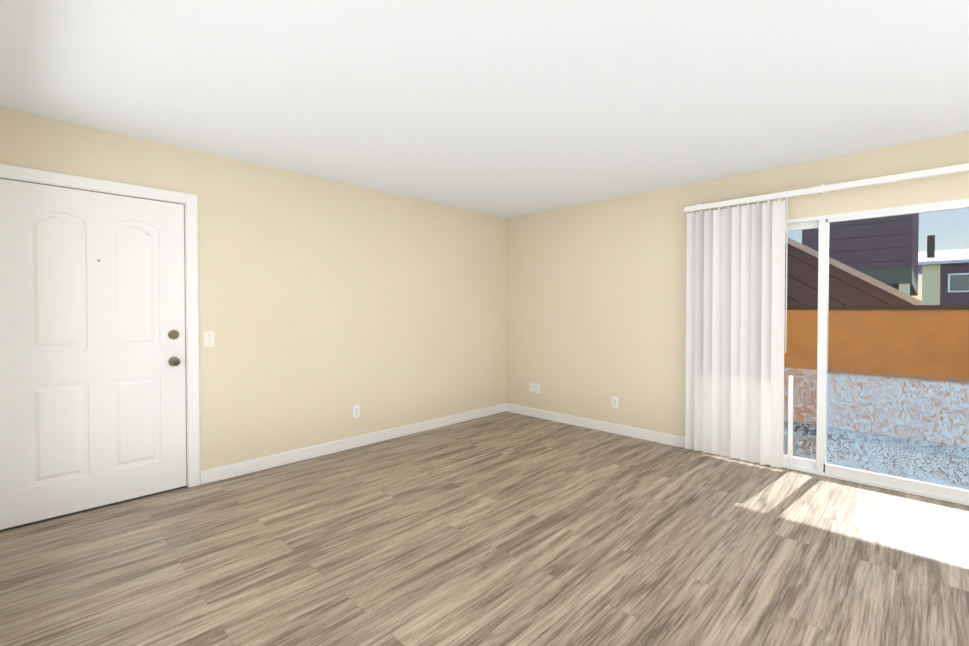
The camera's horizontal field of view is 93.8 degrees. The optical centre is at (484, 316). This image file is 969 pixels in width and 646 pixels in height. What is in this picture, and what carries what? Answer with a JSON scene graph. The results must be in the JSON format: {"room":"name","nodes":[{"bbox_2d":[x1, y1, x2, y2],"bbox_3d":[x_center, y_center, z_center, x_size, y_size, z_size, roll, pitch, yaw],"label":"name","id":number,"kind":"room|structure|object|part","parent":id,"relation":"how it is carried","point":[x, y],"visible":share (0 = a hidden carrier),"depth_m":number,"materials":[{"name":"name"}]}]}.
{"room":"empty living room","nodes":[
{"label":"empty living room","id":0,"kind":"room"},
{"bbox_2d":[0,108,505,470],"bbox_3d":[-1.371,0.004,4.198,0.200,2.440,4.822,1,1,44],"label":"wall","id":1,"kind":"structure","parent":0,"point":[325,306],"depth_m":3.94,"materials":[{"name":"beige paint"}]},
{"bbox_2d":[0,178,186,531],"bbox_3d":[-2.478,0.220,2.915,0.114,2.042,0.964,1,1,44],"label":"entry door","id":2,"kind":"structure","parent":1,"relation":"in","point":[92,367],"depth_m":2.89,"materials":[{"name":"white paint"}]},
{"bbox_2d":[168,330,178,338],"bbox_3d":[-2.191,0.130,3.204,0.034,0.066,0.066,1,1,44],"label":"lock","id":3,"kind":"object","parent":2,"relation":"attached to","point":[173,334],"depth_m":3.20,"materials":[{"name":"silver metal"}]},
{"bbox_3d":[-2.178,0.320,3.194,0.070,0.066,0.066,1,1,44],"label":"knob","id":4,"kind":"part","parent":2,"relation":"part of","materials":[{"name":"silver metal"}]},
{"bbox_2d":[0,164,199,487],"bbox_3d":[-2.524,0.182,2.963,0.164,2.118,1.108,1,1,44],"label":"door frame","id":5,"kind":"structure","parent":1,"relation":"attached to","point":[189,201],"depth_m":3.26,"materials":[{"name":"white wood"}]},
{"bbox_2d":[204,331,214,346],"bbox_3d":[-2.036,0.169,3.359,0.017,0.116,0.072,1,1,44],"label":"light switch","id":6,"kind":"object","parent":1,"relation":"attached to","point":[209,338],"visible":1,"depth_m":3.36,"materials":[{"name":"white plastic"}]},
{"bbox_2d":[200,403,505,484],"bbox_3d":[-0.902,1.169,4.545,0.013,0.100,3.394,1,1,44],"label":"baseboard","id":7,"kind":"structure","parent":1,"relation":"attached to","point":[237,469],"depth_m":4.06,"materials":[{"name":"white wood"}]},
{"bbox_2d":[353,405,359,417],"bbox_3d":[-1.197,0.888,4.241,0.008,0.116,0.072,1,1,44],"label":"electrical outlet","id":8,"kind":"object","parent":1,"relation":"attached to","point":[356,411],"visible":1,"depth_m":4.24,"materials":[{"name":"white plastic"}]},
{"bbox_2d":[0,411,968,645],"bbox_3d":[0.674,1.411,2.232,5.800,0.320,4.822,1,1,44],"label":"floor","id":9,"kind":"structure","parent":0,"point":[505,528],"depth_m":2.37,"materials":[{"name":"laminate"}]},
{"bbox_2d":[0,0,968,217],"bbox_3d":[0.674,-1.249,2.196,5.800,0.120,4.822,1,1,44],"label":"ceiling","id":10,"kind":"structure","parent":0,"point":[506,108],"depth_m":2.33,"materials":[{"name":"white paint"}]},
{"bbox_2d":[506,132,968,436],"bbox_3d":[2.355,0.009,3.837,5.650,2.440,0.150,1,1,44],"label":"wall","id":11,"kind":"structure","parent":0,"point":[595,307],"depth_m":4.59,"materials":[{"name":"beige paint"}]},
{"bbox_2d":[529,382,533,391],"bbox_3d":[0.568,0.854,5.468,0.072,0.116,0.015,1,1,44],"label":"electrical outlet","id":12,"kind":"object","parent":11,"relation":"attached to","point":[531,386],"visible":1,"depth_m":5.47,"materials":[{"name":"white plastic"}]},
{"bbox_2d":[535,383,539,392],"bbox_3d":[0.635,0.857,5.409,0.072,0.116,0.008,1,1,44],"label":"electrical outlet","id":13,"kind":"object","parent":11,"relation":"attached to","point":[537,387],"visible":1,"depth_m":5.41,"materials":[{"name":"white plastic"}]},
{"bbox_2d":[506,403,693,449],"bbox_3d":[2.249,1.179,3.843,5.487,0.100,0.013,1,1,44],"label":"baseboard","id":14,"kind":"structure","parent":11,"relation":"attached to","point":[662,438],"depth_m":4.80,"materials":[{"name":"white wood"}]},
{"bbox_2d":[612,396,618,407],"bbox_3d":[1.356,0.891,4.709,0.072,0.116,0.008,1,1,44],"label":"electrical outlet","id":15,"kind":"object","parent":11,"relation":"attached to","point":[615,402],"visible":1,"depth_m":4.71,"materials":[{"name":"white plastic"}]},
{"bbox_2d":[684,163,968,467],"bbox_3d":[2.592,0.112,3.407,2.111,2.202,0.139,1,1,44],"label":"vertical blinds","id":16,"kind":"object","parent":11,"relation":"attached to","point":[736,323],"visible":1,"depth_m":3.82,"materials":[{"name":"white plastic"}]},
{"bbox_2d":[783,198,968,505],"bbox_3d":[2.647,0.226,3.505,1.854,2.013,0.132,1,1,44],"label":"door","id":17,"kind":"structure","parent":11,"relation":"in","point":[821,465],"depth_m":3.30,"materials":[{"name":"clear glass"}]},
{"bbox_3d":[2.473,0.840,3.667,0.033,0.721,0.026,1,1,44],"label":"bar handle","id":18,"kind":"part","parent":17,"relation":"part of","materials":[{"name":"white plastic"}]},
{"label":"outside","id":19,"kind":"structure","parent":0,"visible":0},
{"bbox_2d":[783,431,968,489],"bbox_3d":[3.349,1.457,4.307,3.650,0.170,1.877,1,1,44],"label":"ground","id":20,"kind":"structure","parent":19,"point":[806,441],"depth_m":4.38,"materials":[{"name":"grey gravel"}]},
{"bbox_2d":[784,305,968,459],"bbox_3d":[4.054,0.746,5.024,3.646,1.733,0.180,1,1,44],"label":"wall","id":21,"kind":"structure","parent":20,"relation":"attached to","point":[863,350],"depth_m":4.77,"materials":[{"name":"orange paint"}]},
{"bbox_3d":[30.562,3.981,29.116,80.000,0.200,75.318,1,1,44],"label":"ground","id":22,"kind":"structure","parent":19,"visible":0},
{"bbox_2d":[785,236,922,305],"bbox_3d":[4.134,0.741,7.003,3.769,6.888,1.080,1,1,44],"label":"roof","id":23,"kind":"object","parent":22,"relation":"on","point":[838,267],"depth_m":5.89,"materials":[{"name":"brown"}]},
{"bbox_2d":[802,213,934,295],"bbox_3d":[13.106,-0.925,14.995,2.420,10.000,12.000,1,1,44],"label":"neighboring building","id":24,"kind":"structure","parent":22,"relation":"on","point":[894,225],"depth_m":10.60,"materials":[{"name":"grey"}]},
{"bbox_2d":[918,249,968,304],"bbox_3d":[25.015,0.302,22.128,5.900,7.350,7.800,1,1,44],"label":"house","id":25,"kind":"structure","parent":22,"relation":"on","point":[937,268],"depth_m":20.96,"materials":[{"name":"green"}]}
]}

